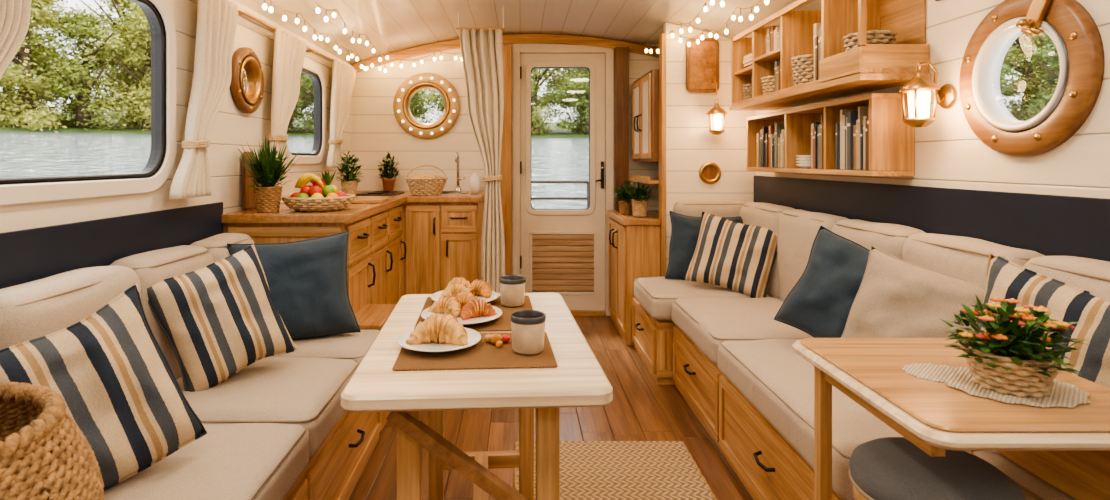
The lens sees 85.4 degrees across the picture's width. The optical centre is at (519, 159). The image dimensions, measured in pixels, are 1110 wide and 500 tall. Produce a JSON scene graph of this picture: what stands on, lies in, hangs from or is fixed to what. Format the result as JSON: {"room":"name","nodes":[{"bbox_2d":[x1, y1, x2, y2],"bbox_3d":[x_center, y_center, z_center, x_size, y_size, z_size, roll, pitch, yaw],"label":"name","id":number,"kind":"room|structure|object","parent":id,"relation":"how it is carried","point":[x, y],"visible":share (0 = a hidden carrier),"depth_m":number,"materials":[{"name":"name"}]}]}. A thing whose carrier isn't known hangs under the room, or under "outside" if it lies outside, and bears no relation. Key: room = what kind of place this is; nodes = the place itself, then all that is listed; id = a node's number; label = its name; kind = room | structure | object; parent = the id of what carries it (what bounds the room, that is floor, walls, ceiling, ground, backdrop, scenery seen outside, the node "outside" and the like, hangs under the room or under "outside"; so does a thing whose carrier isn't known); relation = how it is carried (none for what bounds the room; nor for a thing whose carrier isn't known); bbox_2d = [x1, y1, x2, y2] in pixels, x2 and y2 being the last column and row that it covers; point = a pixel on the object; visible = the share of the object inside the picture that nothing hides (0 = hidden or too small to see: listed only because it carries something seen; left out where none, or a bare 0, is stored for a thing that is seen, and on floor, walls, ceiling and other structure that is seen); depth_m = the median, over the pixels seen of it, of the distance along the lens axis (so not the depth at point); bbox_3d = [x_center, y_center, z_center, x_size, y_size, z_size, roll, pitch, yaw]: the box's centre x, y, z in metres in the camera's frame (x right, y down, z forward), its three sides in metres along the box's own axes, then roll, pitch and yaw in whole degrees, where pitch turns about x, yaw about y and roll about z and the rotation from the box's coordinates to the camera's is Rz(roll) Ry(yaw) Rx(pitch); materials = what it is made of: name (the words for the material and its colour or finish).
{"room":"ship interior","nodes":[
{"label":"ship interior","id":0,"kind":"room"},
{"bbox_2d":[0,0,350,232],"bbox_3d":[-1.272,0.220,1.575,0.045,1.860,5.750,0,0,0],"label":"wall","id":1,"kind":"structure","parent":0,"point":[231,128],"depth_m":2.47,"materials":[{"name":"white wood"}]},
{"bbox_2d":[0,0,175,205],"bbox_3d":[-1.262,-0.237,1.650,0.061,0.695,1.010,0,0,0],"label":"frame","id":2,"kind":"object","parent":1,"relation":"attached to","point":[26,190],"visible":1,"depth_m":2.05,"materials":[{"name":"beige paint"}]},
{"bbox_2d":[0,202,222,288],"bbox_3d":[-1.242,0.263,0.605,0.013,0.175,3.790,0,0,0],"label":"wall panel","id":3,"kind":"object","parent":1,"relation":"attached to","point":[27,255],"depth_m":1.75,"materials":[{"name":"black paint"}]},
{"bbox_2d":[230,47,263,112],"bbox_3d":[-1.230,-0.360,2.720,0.036,0.296,0.296,0,0,0],"label":"porthole","id":4,"kind":"object","parent":1,"relation":"attached to","point":[247,79],"visible":1,"depth_m":2.70,"materials":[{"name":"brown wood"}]},
{"bbox_2d":[228,0,353,67],"bbox_3d":[-1.234,-0.665,1.575,0.029,0.040,5.730,0,0,0],"label":"trim","id":5,"kind":"structure","parent":1,"relation":"attached to","point":[243,7],"depth_m":3.01,"materials":[{"name":"beige paint"}]},
{"bbox_2d":[238,7,357,73],"bbox_3d":[-1.214,-0.635,2.730,0.069,0.016,3.260,0,0,0],"label":"curtain rod","id":6,"kind":"object","parent":1,"relation":"attached to","point":[240,11],"visible":0.54,"depth_m":2.82,"materials":[{"name":"brown wood"}]},
{"bbox_2d":[0,0,31,78],"bbox_3d":[-1.185,-0.260,1.369,0.080,0.760,0.399,0,0,2],"label":"curtain","id":7,"kind":"object","parent":6,"relation":"hanging from","point":[14,14],"visible":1,"depth_m":1.39,"materials":[{"name":"fabric"}]},
{"bbox_2d":[169,0,237,198],"bbox_3d":[-1.192,-0.252,2.285,0.080,0.776,0.467,0,0,-3],"label":"curtain","id":8,"kind":"object","parent":6,"relation":"hanging from","point":[217,20],"visible":1,"depth_m":2.23,"materials":[{"name":"fabric"}]},
{"bbox_2d":[268,28,306,167],"bbox_3d":[-1.195,-0.300,3.089,0.080,0.680,0.478,0,0,-3],"label":"curtain","id":9,"kind":"object","parent":6,"relation":"hanging from","point":[289,52],"visible":0.93,"depth_m":2.98,"materials":[{"name":"fabric"}]},
{"bbox_2d":[326,59,355,167],"bbox_3d":[-1.194,-0.295,4.029,0.080,0.690,0.617,0,0,-2],"label":"curtain","id":10,"kind":"object","parent":6,"relation":"hanging from","point":[343,76],"visible":0.99,"depth_m":3.88,"materials":[{"name":"fabric"}]},
{"bbox_2d":[286,60,325,164],"bbox_3d":[-1.262,-0.275,3.465,0.061,0.600,0.700,0,0,0],"label":"frame","id":11,"kind":"object","parent":1,"relation":"attached to","point":[315,73],"visible":0.56,"depth_m":3.74,"materials":[{"name":"beige paint"}]},
{"bbox_2d":[351,43,658,274],"bbox_3d":[0.100,0.085,4.480,2.790,2.130,0.060,0,0,0],"label":"wall","id":12,"kind":"structure","parent":0,"point":[376,132],"depth_m":4.45,"materials":[{"name":"white wood"}]},
{"bbox_2d":[393,73,459,138],"bbox_3d":[-0.690,-0.400,4.435,0.490,0.490,0.030,0,0,0],"label":"ring","id":13,"kind":"object","parent":12,"relation":"attached to","point":[446,126],"visible":1,"depth_m":4.42,"materials":[{"name":"brown wood"}]},
{"bbox_2d":[397,77,454,134],"bbox_3d":[-0.690,-0.400,4.420,0.429,0.428,0.011,0,0,0],"label":"bolts","id":14,"kind":"object","parent":13,"relation":"attached to","point":[420,78],"visible":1,"depth_m":4.42,"materials":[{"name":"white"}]},
{"bbox_2d":[403,82,449,128],"bbox_3d":[-0.690,-0.400,4.454,0.344,0.344,0.079,0,0,0],"label":"flange","id":15,"kind":"object","parent":12,"relation":"attached to","point":[425,85],"visible":1,"depth_m":4.42,"materials":[{"name":"gold metal"}]},
{"bbox_2d":[352,34,658,71],"bbox_3d":[0.100,-0.783,4.434,2.680,0.290,0.029,0,0,0],"label":"trim","id":16,"kind":"structure","parent":12,"relation":"attached to","point":[514,38],"depth_m":4.42,"materials":[{"name":"brown wood"}]},
{"bbox_2d":[500,45,511,274],"bbox_3d":[-0.153,0.155,4.420,0.183,1.990,0.059,0,0,0],"label":"trim","id":17,"kind":"structure","parent":12,"relation":"attached to","point":[506,148],"depth_m":4.39,"materials":[{"name":"brown wood"}]},
{"bbox_2d":[513,45,612,315],"bbox_3d":[0.318,0.150,4.471,0.745,1.999,0.159,0,0,0],"label":"door","id":18,"kind":"structure","parent":12,"relation":"in","point":[536,253],"depth_m":4.45,"materials":[{"name":"paint"}]},
{"bbox_2d":[520,53,604,309],"bbox_3d":[0.318,0.163,4.482,0.631,1.911,0.045,0,0,0],"label":"leaf","id":19,"kind":"object","parent":18,"relation":"attached to","point":[595,221],"visible":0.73,"depth_m":4.46,"materials":[{"name":"paint"}]},
{"bbox_2d":[525,62,594,214],"bbox_3d":[0.300,-0.160,4.469,0.520,1.140,0.042,0,0,0],"label":"window trim","id":20,"kind":"structure","parent":19,"relation":"attached to","point":[533,65],"depth_m":4.45,"materials":[{"name":"paint"}]},
{"bbox_2d":[614,47,628,209],"bbox_3d":[0.750,0.160,4.425,0.100,1.980,0.049,0,0,0],"label":"trim","id":21,"kind":"structure","parent":12,"relation":"attached to","point":[621,54],"depth_m":4.40,"materials":[{"name":"brown wood"}]},
{"bbox_2d":[236,0,820,64],"bbox_3d":[0.100,-0.845,1.575,2.700,0.290,5.750,0,0,0],"label":"ceiling","id":22,"kind":"structure","parent":0,"point":[391,26],"depth_m":3.59,"materials":[{"name":"brown wood"}]},
{"bbox_2d":[314,0,389,60],"bbox_3d":[-0.950,-0.724,3.480,0.021,0.118,1.761,0,0,0],"label":"string lights","id":23,"kind":"object","parent":22,"relation":"attached to","point":[318,5],"visible":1,"depth_m":3.25,"materials":[{"name":"glass"}]},
{"bbox_2d":[262,0,461,72],"bbox_3d":[-1.074,-0.733,2.938,0.777,0.197,3.185,0,0,15],"label":"string lights","id":24,"kind":"object","parent":22,"relation":"hanging from","point":[264,6],"visible":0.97,"depth_m":3.65,"materials":[{"name":"glass"}]},
{"bbox_2d":[457,6,504,30],"bbox_3d":[-0.235,-0.851,3.600,0.290,0.148,0.016,0,0,0],"label":"curtain rod","id":25,"kind":"object","parent":22,"relation":"hanging from","point":[458,29],"depth_m":3.59,"materials":[{"name":"brown wood"}]},
{"bbox_2d":[459,29,504,292],"bbox_3d":[-0.221,0.155,3.600,0.282,1.870,0.092,0,0,0],"label":"curtain","id":26,"kind":"object","parent":22,"relation":"hanging from","point":[481,50],"visible":0.81,"depth_m":3.59,"materials":[{"name":"fabric"}]},
{"bbox_2d":[679,0,724,33],"bbox_3d":[0.950,-0.772,3.000,0.021,0.117,1.201,0,0,0],"label":"string lights","id":27,"kind":"object","parent":22,"relation":"attached to","point":[722,3],"visible":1,"depth_m":3.19,"materials":[{"name":"glass"}]},
{"bbox_2d":[643,0,768,52],"bbox_3d":[1.089,-0.748,2.910,0.210,0.142,2.614,0,0,-6],"label":"string lights","id":28,"kind":"object","parent":22,"relation":"attached to","point":[756,9],"visible":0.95,"depth_m":3.42,"materials":[{"name":"glass"}]},
{"bbox_2d":[349,316,752,499],"bbox_3d":[0.100,1.190,1.613,2.790,0.080,5.915,0,0,0],"label":"floor","id":29,"kind":"structure","parent":0,"point":[640,409],"depth_m":2.58,"materials":[{"name":"brown wood"}]},
{"bbox_2d":[0,233,381,499],"bbox_3d":[-0.894,0.720,1.289,0.725,0.859,2.383,0,0,0],"label":"sofa","id":30,"kind":"object","parent":29,"relation":"on","point":[278,428],"visible":0.52,"depth_m":1.63,"materials":[{"name":"beige fabric"}]},
{"bbox_2d":[0,382,104,499],"bbox_3d":[-0.860,0.528,0.820,0.480,0.319,0.480,0,0,-42],"label":"rope basket","id":31,"kind":"object","parent":30,"relation":"on","point":[45,454],"visible":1,"depth_m":0.87,"materials":[{"name":"beige fabric"}]},
{"bbox_2d":[0,284,207,490],"bbox_3d":[-0.883,0.503,1.250,0.193,0.449,0.408,0,0,35],"label":"throw pillow","id":32,"kind":"object","parent":30,"relation":"on","point":[110,371],"visible":0.76,"depth_m":1.23,"materials":[{"name":"fabric"}]},
{"bbox_2d":[147,244,297,391],"bbox_3d":[-0.924,0.499,1.867,0.435,0.444,0.198,0,0,-40],"label":"throw pillow","id":33,"kind":"object","parent":30,"relation":"on","point":[220,318],"visible":0.96,"depth_m":1.81,"materials":[{"name":"fabric"}]},
{"bbox_2d":[227,231,360,340],"bbox_3d":[-0.858,0.495,2.288,0.479,0.426,0.209,0,0,-19],"label":"throw pillow","id":34,"kind":"object","parent":30,"relation":"on","point":[307,279],"visible":0.74,"depth_m":2.24,"materials":[{"name":"blue fabric"}]},
{"bbox_2d":[222,175,484,431],"bbox_3d":[-0.742,0.630,3.450,1.013,1.040,1.930,0,0,0],"label":"kitchen cabinet","id":35,"kind":"object","parent":29,"relation":"on","point":[403,244],"depth_m":3.57,"materials":[{"name":"brown wood"}]},
{"bbox_2d":[242,152,259,209],"bbox_3d":[-1.222,0.092,2.770,0.033,0.260,0.200,0,0,0],"label":"boards","id":36,"kind":"object","parent":35,"relation":"on","point":[248,197],"visible":0.39,"depth_m":2.69,"materials":[{"name":"brown wood"}]},
{"bbox_2d":[233,136,300,212],"bbox_3d":[-1.103,0.054,2.598,0.303,0.341,0.264,0,0,0],"label":"potted plant","id":37,"kind":"object","parent":35,"relation":"on","point":[267,171],"visible":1,"depth_m":2.56,"materials":[{"name":"green plant"}]},
{"bbox_2d":[282,170,354,211],"bbox_3d":[-0.900,0.135,2.690,0.313,0.179,0.313,0,0,-16],"label":"fruit basket","id":38,"kind":"object","parent":35,"relation":"on","point":[318,196],"visible":1,"depth_m":2.62,"materials":[{"name":"wicker"}]},
{"bbox_2d":[333,151,362,195],"bbox_3d":[-1.035,0.082,3.616,0.193,0.284,0.187,0,0,16],"label":"potted plant","id":39,"kind":"object","parent":35,"relation":"on","point":[349,186],"visible":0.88,"depth_m":3.59,"materials":[{"name":"green plant"}]},
{"bbox_2d":[222,191,484,222],"bbox_3d":[-0.742,0.244,3.435,1.013,0.038,1.900,0,0,0],"label":"countertop","id":40,"kind":"structure","parent":35,"relation":"on","point":[354,212],"depth_m":2.62,"materials":[{"name":"brown wood"}]},
{"bbox_2d":[352,196,387,202],"bbox_3d":[-0.830,0.214,3.250,0.200,0.018,0.300,0,0,-6],"label":"chopping board","id":41,"kind":"object","parent":35,"relation":"on","point":[358,199],"visible":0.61,"depth_m":3.12,"materials":[{"name":"brown wood"}]},
{"bbox_2d":[356,191,403,195],"bbox_3d":[-0.930,0.216,3.950,0.280,0.016,0.340,0,0,0],"label":"gas hob","id":42,"kind":"object","parent":35,"relation":"in","point":[366,193],"visible":0.92,"depth_m":3.87,"materials":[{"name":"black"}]},
{"bbox_2d":[375,152,400,190],"bbox_3d":[-0.932,0.081,4.244,0.192,0.284,0.191,0,0,-29],"label":"potted plant","id":43,"kind":"object","parent":35,"relation":"on","point":[388,184],"visible":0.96,"depth_m":4.21,"materials":[{"name":"green plant"}]},
{"bbox_2d":[405,164,447,195],"bbox_3d":[-0.600,0.127,3.850,0.276,0.196,0.269,0,0,-30],"label":"wicker basket","id":44,"kind":"object","parent":35,"relation":"on","point":[420,185],"visible":1,"depth_m":3.77,"materials":[{"name":"beige wicker"}]},
{"bbox_2d":[442,191,467,192],"bbox_3d":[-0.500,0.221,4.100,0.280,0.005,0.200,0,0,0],"label":"sink","id":45,"kind":"object","parent":35,"relation":"in","point":[442,191],"visible":0.59,"depth_m":4.16,"materials":[{"name":"metal"}]},
{"bbox_2d":[455,152,464,190],"bbox_3d":[-0.426,0.084,4.208,0.077,0.280,0.155,0,0,0],"label":"faucet","id":46,"kind":"object","parent":35,"relation":"on","point":[457,188],"visible":0.9,"depth_m":4.25,"materials":[{"name":"metal"}]},
{"bbox_2d":[470,170,479,193],"bbox_3d":[-0.300,0.146,4.000,0.070,0.154,0.070,0,0,0],"label":"bottle","id":47,"kind":"object","parent":35,"relation":"on","point":[474,179],"visible":1,"depth_m":3.98,"materials":[{"name":"white ceramic"}]},
{"bbox_2d":[341,293,612,499],"bbox_3d":[-0.100,0.790,1.520,0.512,0.720,0.840,0,0,-3],"label":"dining table","id":48,"kind":"object","parent":29,"relation":"on","point":[578,380],"visible":0.73,"depth_m":1.19,"materials":[{"name":"brown wood"}]},
{"bbox_2d":[414,295,532,330],"bbox_3d":[-0.120,0.427,1.690,0.316,0.003,0.380,0,0,-3],"label":"placemat","id":49,"kind":"object","parent":48,"relation":"on","point":[503,323],"visible":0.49,"depth_m":1.61,"materials":[{"name":"brown fabric"}]},
{"bbox_2d":[421,291,501,325],"bbox_3d":[-0.155,0.394,1.600,0.216,0.060,0.216,0,0,-11],"label":"plate","id":50,"kind":"object","parent":49,"relation":"on","point":[465,307],"visible":0.97,"depth_m":1.60,"materials":[{"name":"white ceramic"}]},
{"bbox_2d":[431,277,498,301],"bbox_3d":[-0.165,0.391,1.800,0.204,0.066,0.204,0,0,0],"label":"plate","id":51,"kind":"object","parent":49,"relation":"on","point":[481,289],"visible":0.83,"depth_m":1.82,"materials":[{"name":"white ceramic"}]},
{"bbox_2d":[499,275,525,306],"bbox_3d":[-0.023,0.384,1.765,0.078,0.080,0.088,0,0,-16],"label":"coffee mug","id":52,"kind":"object","parent":49,"relation":"on","point":[512,287],"visible":1,"depth_m":1.73,"materials":[{"name":"ceramic"}]},
{"bbox_2d":[392,332,557,370],"bbox_3d":[-0.098,0.427,1.355,0.340,0.003,0.250,0,0,-3],"label":"placemat","id":53,"kind":"object","parent":48,"relation":"on","point":[482,355],"visible":0.63,"depth_m":1.29,"materials":[{"name":"brown fabric"}]},
{"bbox_2d":[397,313,480,352],"bbox_3d":[-0.185,0.388,1.375,0.192,0.071,0.192,0,0,0],"label":"plate","id":54,"kind":"object","parent":53,"relation":"on","point":[441,333],"visible":1,"depth_m":1.35,"materials":[{"name":"white ceramic"}]},
{"bbox_2d":[484,334,510,347],"bbox_3d":[-0.053,0.414,1.383,0.062,0.026,0.056,0,0,0],"label":"fruit","id":55,"kind":"object","parent":53,"relation":"on","point":[497,339],"visible":1,"depth_m":1.38,"materials":[{"name":"orange food"}]},
{"bbox_2d":[510,310,545,354],"bbox_3d":[0.017,0.383,1.340,0.079,0.082,0.090,0,0,-16],"label":"coffee mug","id":56,"kind":"object","parent":53,"relation":"on","point":[527,326],"visible":1,"depth_m":1.30,"materials":[{"name":"ceramic"}]},
{"bbox_2d":[514,441,716,499],"bbox_3d":[0.320,1.141,1.870,0.684,0.016,1.120,0,0,0],"label":"jute rug","id":57,"kind":"object","parent":29,"relation":"on","point":[589,470],"visible":0.82,"depth_m":2.19,"materials":[{"name":"fabric"}]},
{"bbox_2d":[607,210,660,344],"bbox_3d":[1.025,0.758,4.051,0.830,0.783,0.693,0,0,0],"label":"pantry cabinet","id":58,"kind":"object","parent":29,"relation":"on","point":[634,242],"visible":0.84,"depth_m":3.72,"materials":[{"name":"brown wood"}]},
{"bbox_2d":[612,181,635,213],"bbox_3d":[0.728,0.250,4.085,0.197,0.229,0.198,0,0,0],"label":"potted plant","id":59,"kind":"object","parent":58,"relation":"on","point":[625,206],"visible":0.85,"depth_m":4.05,"materials":[{"name":"green plant"}]},
{"bbox_2d":[626,182,653,216],"bbox_3d":[0.781,0.252,3.898,0.209,0.226,0.220,0,0,0],"label":"potted plant","id":60,"kind":"object","parent":58,"relation":"on","point":[639,206],"visible":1,"depth_m":3.87,"materials":[{"name":"green plant"}]},
{"bbox_2d":[632,200,1109,499],"bbox_3d":[1.055,0.693,1.704,0.802,0.913,4.008,0,0,0],"label":"sofa","id":61,"kind":"object","parent":29,"relation":"on","point":[737,368],"visible":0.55,"depth_m":2.14,"materials":[{"name":"beige fabric"}]},
{"bbox_2d":[665,211,740,279],"bbox_3d":[1.034,0.498,3.397,0.415,0.409,0.189,0,0,16],"label":"throw pillow","id":62,"kind":"object","parent":61,"relation":"on","point":[685,231],"visible":0.43,"depth_m":3.38,"materials":[{"name":"blue fabric"}]},
{"bbox_2d":[682,212,776,297],"bbox_3d":[1.107,0.503,3.118,0.502,0.448,0.198,0,0,28],"label":"throw pillow","id":63,"kind":"object","parent":61,"relation":"on","point":[732,255],"visible":0.96,"depth_m":3.06,"materials":[{"name":"fabric"}]},
{"bbox_2d":[773,225,869,337],"bbox_3d":[1.152,0.484,2.095,0.498,0.485,0.212,0,0,34],"label":"throw pillow","id":64,"kind":"object","parent":61,"relation":"on","point":[819,305],"visible":0.57,"depth_m":2.10,"materials":[{"name":"blue fabric"}]},
{"bbox_2d":[841,245,984,337],"bbox_3d":[1.185,0.486,1.758,0.214,0.426,0.482,0,0,-31],"label":"throw pillow","id":65,"kind":"object","parent":61,"relation":"on","point":[896,297],"visible":0.46,"depth_m":1.77,"materials":[{"name":"beige fabric"}]},
{"bbox_2d":[973,253,1109,387],"bbox_3d":[1.243,0.449,1.387,0.154,0.424,0.446,0,0,-24],"label":"throw pillow","id":66,"kind":"object","parent":61,"relation":"on","point":[1005,279],"visible":0.32,"depth_m":1.34,"materials":[{"name":"fabric"}]},
{"bbox_2d":[848,437,1024,499],"bbox_3d":[0.790,0.863,1.150,0.282,0.576,0.282,0,0,0],"label":"round stool","id":67,"kind":"object","parent":29,"relation":"on","point":[887,468],"visible":0.97,"depth_m":1.11,"materials":[{"name":"grey fabric"}]},
{"bbox_2d":[792,338,1109,499],"bbox_3d":[0.885,0.789,1.200,0.476,0.722,0.524,0,0,0],"label":"side table","id":68,"kind":"object","parent":29,"relation":"on","point":[1068,448],"visible":0.7,"depth_m":1.11,"materials":[{"name":"brown wood"}]},
{"bbox_2d":[938,367,1090,407],"bbox_3d":[0.925,0.424,1.130,0.239,0.002,0.198,0,0,0],"label":"lace doily","id":69,"kind":"object","parent":68,"relation":"on","point":[1063,394],"visible":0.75,"depth_m":1.09,"materials":[{"name":"beige fabric"}]},
{"bbox_2d":[939,294,1086,398],"bbox_3d":[0.916,0.338,1.123,0.217,0.171,0.207,0,0,39],"label":"flower basket","id":70,"kind":"object","parent":69,"relation":"on","point":[1008,358],"visible":1,"depth_m":1.09,"materials":[{"name":"wicker"}]},
{"bbox_2d":[664,23,754,271],"bbox_3d":[1.175,0.151,3.730,0.549,1.998,0.060,0,0,0],"label":"wall","id":71,"kind":"structure","parent":0,"point":[690,144],"depth_m":3.70,"materials":[{"name":"white wood"}]},
{"bbox_2d":[629,174,658,183],"bbox_3d":[0.900,0.128,4.085,0.200,0.045,0.610,0,0,0],"label":"wall shelf","id":72,"kind":"object","parent":71,"relation":"attached to","point":[637,178],"visible":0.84,"depth_m":3.98,"materials":[{"name":"brown wood"}]},
{"bbox_2d":[632,70,658,161],"bbox_3d":[1.110,-0.280,4.085,0.660,0.580,0.620,0,0,0],"label":"upper cabinet","id":73,"kind":"object","parent":71,"relation":"attached to","point":[645,90],"visible":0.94,"depth_m":3.91,"materials":[{"name":"brown wood"}]},
{"bbox_2d":[659,33,665,276],"bbox_3d":[0.886,0.185,3.730,0.028,1.930,0.080,0,0,0],"label":"trim","id":74,"kind":"structure","parent":71,"relation":"attached to","point":[662,37],"depth_m":3.69,"materials":[{"name":"brown wood"}]},
{"bbox_2d":[686,38,718,92],"bbox_3d":[1.120,-0.580,3.684,0.200,0.330,0.030,0,0,0],"label":"wooden plaque","id":75,"kind":"object","parent":71,"relation":"attached to","point":[702,59],"visible":0.9,"depth_m":3.68,"materials":[{"name":"brown wood"}]},
{"bbox_2d":[699,162,720,183],"bbox_3d":[1.170,0.080,3.690,0.136,0.136,0.018,0,0,0],"label":"ornament","id":76,"kind":"object","parent":71,"relation":"attached to","point":[709,172],"visible":1,"depth_m":3.69,"materials":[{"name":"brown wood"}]},
{"bbox_2d":[706,80,726,134],"bbox_3d":[1.180,-0.320,3.621,0.120,0.339,0.162,0,0,0],"label":"wall lantern","id":77,"kind":"object","parent":71,"relation":"attached to","point":[716,113],"visible":1,"depth_m":3.57,"materials":[{"name":"gold metal"}]},
{"bbox_2d":[755,0,1109,198],"bbox_3d":[1.472,0.220,1.575,0.045,1.860,5.750,0,0,0],"label":"wall","id":78,"kind":"structure","parent":0,"point":[947,153],"depth_m":1.91,"materials":[{"name":"white wood"}]},
{"bbox_2d":[746,93,913,175],"bbox_3d":[1.369,-0.092,2.810,0.157,0.305,1.220,0,0,0],"label":"bookshelf","id":79,"kind":"object","parent":78,"relation":"attached to","point":[891,140],"visible":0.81,"depth_m":2.49,"materials":[{"name":"brown wood"}]},
{"bbox_2d":[757,123,784,167],"bbox_3d":[1.375,-0.074,3.149,0.135,0.225,0.338,0,0,0],"label":"books","id":80,"kind":"object","parent":79,"relation":"in","point":[771,139],"visible":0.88,"depth_m":3.12,"materials":[{"name":"paper"}]},
{"bbox_2d":[796,155,810,167],"bbox_3d":[1.360,0.008,2.830,0.110,0.060,0.110,0,0,0],"label":"stacked bowls","id":81,"kind":"object","parent":79,"relation":"on","point":[804,161],"visible":0.62,"depth_m":2.80,"materials":[{"name":"white ceramic"}]},
{"bbox_2d":[811,115,823,168],"bbox_3d":[1.371,-0.079,2.651,0.126,0.235,0.143,0,0,0],"label":"books","id":82,"kind":"object","parent":79,"relation":"in","point":[817,128],"visible":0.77,"depth_m":2.66,"materials":[{"name":"paper"}]},
{"bbox_2d":[836,106,868,169],"bbox_3d":[1.375,-0.085,2.356,0.137,0.245,0.261,0,0,0],"label":"books","id":83,"kind":"object","parent":79,"relation":"in","point":[852,133],"visible":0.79,"depth_m":2.38,"materials":[{"name":"paper"}]},
{"bbox_2d":[729,0,930,110],"bbox_3d":[1.321,-0.488,2.770,0.252,0.413,1.320,0,0,0],"label":"bookshelf","id":84,"kind":"object","parent":78,"relation":"attached to","point":[864,68],"visible":0.94,"depth_m":2.40,"materials":[{"name":"brown wood"}]},
{"bbox_2d":[742,84,751,99],"bbox_3d":[1.301,-0.373,3.345,0.117,0.096,0.118,0,0,0],"label":"storage basket","id":85,"kind":"object","parent":84,"relation":"in","point":[747,93],"visible":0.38,"depth_m":3.32,"materials":[{"name":"brown wicker"}]},
{"bbox_2d":[743,53,751,67],"bbox_3d":[1.304,-0.537,3.280,0.116,0.081,0.155,0,0,0],"label":"books","id":86,"kind":"object","parent":84,"relation":"in","point":[747,60],"visible":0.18,"depth_m":3.29,"materials":[{"name":"paper"}]},
{"bbox_2d":[761,76,774,93],"bbox_3d":[1.301,-0.373,3.041,0.148,0.096,0.147,0,0,0],"label":"storage basket","id":87,"kind":"object","parent":84,"relation":"in","point":[768,85],"visible":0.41,"depth_m":3.01,"materials":[{"name":"wicker"}]},
{"bbox_2d":[766,25,780,53],"bbox_3d":[1.315,-0.595,2.943,0.133,0.136,0.247,0,0,0],"label":"books","id":88,"kind":"object","parent":84,"relation":"in","point":[773,37],"visible":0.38,"depth_m":2.96,"materials":[{"name":"paper"}]},
{"bbox_2d":[774,61,780,90],"bbox_3d":[1.313,-0.411,2.882,0.126,0.168,0.145,0,0,0],"label":"books","id":89,"kind":"object","parent":84,"relation":"in","point":[777,68],"visible":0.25,"depth_m":2.92,"materials":[{"name":"paper"}]},
{"bbox_2d":[791,54,813,85],"bbox_3d":[1.301,-0.394,2.679,0.168,0.138,0.168,0,0,0],"label":"storage basket","id":90,"kind":"object","parent":84,"relation":"in","point":[802,65],"visible":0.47,"depth_m":2.64,"materials":[{"name":"beige wicker"}]},
{"bbox_2d":[813,23,820,80],"bbox_3d":[1.313,-0.459,2.501,0.128,0.264,0.142,0,0,0],"label":"books","id":91,"kind":"object","parent":84,"relation":"in","point":[817,26],"visible":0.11,"depth_m":2.54,"materials":[{"name":"paper"}]},
{"bbox_2d":[842,30,896,50],"bbox_3d":[1.321,-0.428,2.271,0.178,0.099,0.177,0,0,0],"label":"storage basket","id":92,"kind":"object","parent":84,"relation":"on","point":[873,36],"visible":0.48,"depth_m":2.21,"materials":[{"name":"beige wicker"}]},
{"bbox_2d":[898,61,956,126],"bbox_3d":[1.369,-0.223,2.030,0.158,0.225,0.120,0,0,0],"label":"wall lantern","id":93,"kind":"object","parent":78,"relation":"attached to","point":[919,89],"visible":1,"depth_m":2.01,"materials":[{"name":"gold metal"}]},
{"bbox_2d":[754,175,1109,261],"bbox_3d":[1.442,0.193,1.200,0.013,0.195,4.980,0,0,0],"label":"wall panel","id":94,"kind":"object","parent":78,"relation":"attached to","point":[1047,225],"depth_m":1.93,"materials":[{"name":"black paint"}]},
{"bbox_2d":[972,17,1067,130],"bbox_3d":[1.454,-0.244,1.720,0.079,0.324,0.324,0,0,0],"label":"window frame","id":95,"kind":"structure","parent":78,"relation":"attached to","point":[989,102],"depth_m":1.81,"materials":[{"name":"white plastic"}]},
{"bbox_2d":[1016,0,1051,35],"bbox_3d":[1.393,-0.393,1.644,0.047,0.115,0.101,0,0,0],"label":"clamp","id":96,"kind":"object","parent":95,"relation":"attached to","point":[1031,25],"visible":1,"depth_m":1.63,"materials":[{"name":"gold metal"}]},
{"bbox_2d":[959,0,1104,155],"bbox_3d":[1.435,-0.244,1.720,0.030,0.464,0.464,0,0,0],"label":"ring","id":97,"kind":"object","parent":78,"relation":"attached to","point":[1086,60],"visible":0.86,"depth_m":1.59,"materials":[{"name":"brown wood"}]},
{"bbox_2d":[965,14,1077,141],"bbox_3d":[1.420,-0.244,1.720,0.011,0.383,0.384,0,0,0],"label":"bolts","id":98,"kind":"object","parent":97,"relation":"attached to","point":[1073,35],"visible":0.94,"depth_m":1.65,"materials":[{"name":"gold metal"}]},
{"bbox_3d":[0.100,1.190,5.065,2.600,0.080,0.970,0,0,0],"label":"deck","id":99,"kind":"object","parent":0,"visible":0},
{"bbox_2d":[531,181,588,206],"bbox_3d":[0.125,0.669,5.450,2.250,0.962,0.024,0,0,0],"label":"deck railing","id":100,"kind":"object","parent":99,"relation":"on","point":[587,182],"visible":0.14,"depth_m":5.44,"materials":[{"name":"metal"}]},
{"label":"outside","id":101,"kind":"structure","parent":0,"visible":0},
{"bbox_2d":[0,112,1032,137],"bbox_3d":[0.000,-2.386,0.000,120.000,2.767,120.000,0,0,0],"label":"bank","id":102,"kind":"object","parent":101,"point":[565,133],"visible":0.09,"depth_m":27.62,"materials":[{"name":"green plant"}]},
{"bbox_2d":[0,0,1059,135],"bbox_3d":[-0.176,-6.336,16.112,86.046,12.132,53.896,0,0,0],"label":"tree line","id":103,"kind":"object","parent":102,"relation":"on","point":[128,86],"visible":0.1,"depth_m":25.88,"materials":[{"name":"green plant"}]},
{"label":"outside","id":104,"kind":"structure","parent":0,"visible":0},
{"bbox_2d":[0,131,588,208],"bbox_3d":[0.000,-0.232,0.000,59.600,1.728,59.600,0,0,0],"label":"river water","id":105,"kind":"structure","parent":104,"point":[23,154],"depth_m":12.98,"materials":[{"name":"grey liquid"}]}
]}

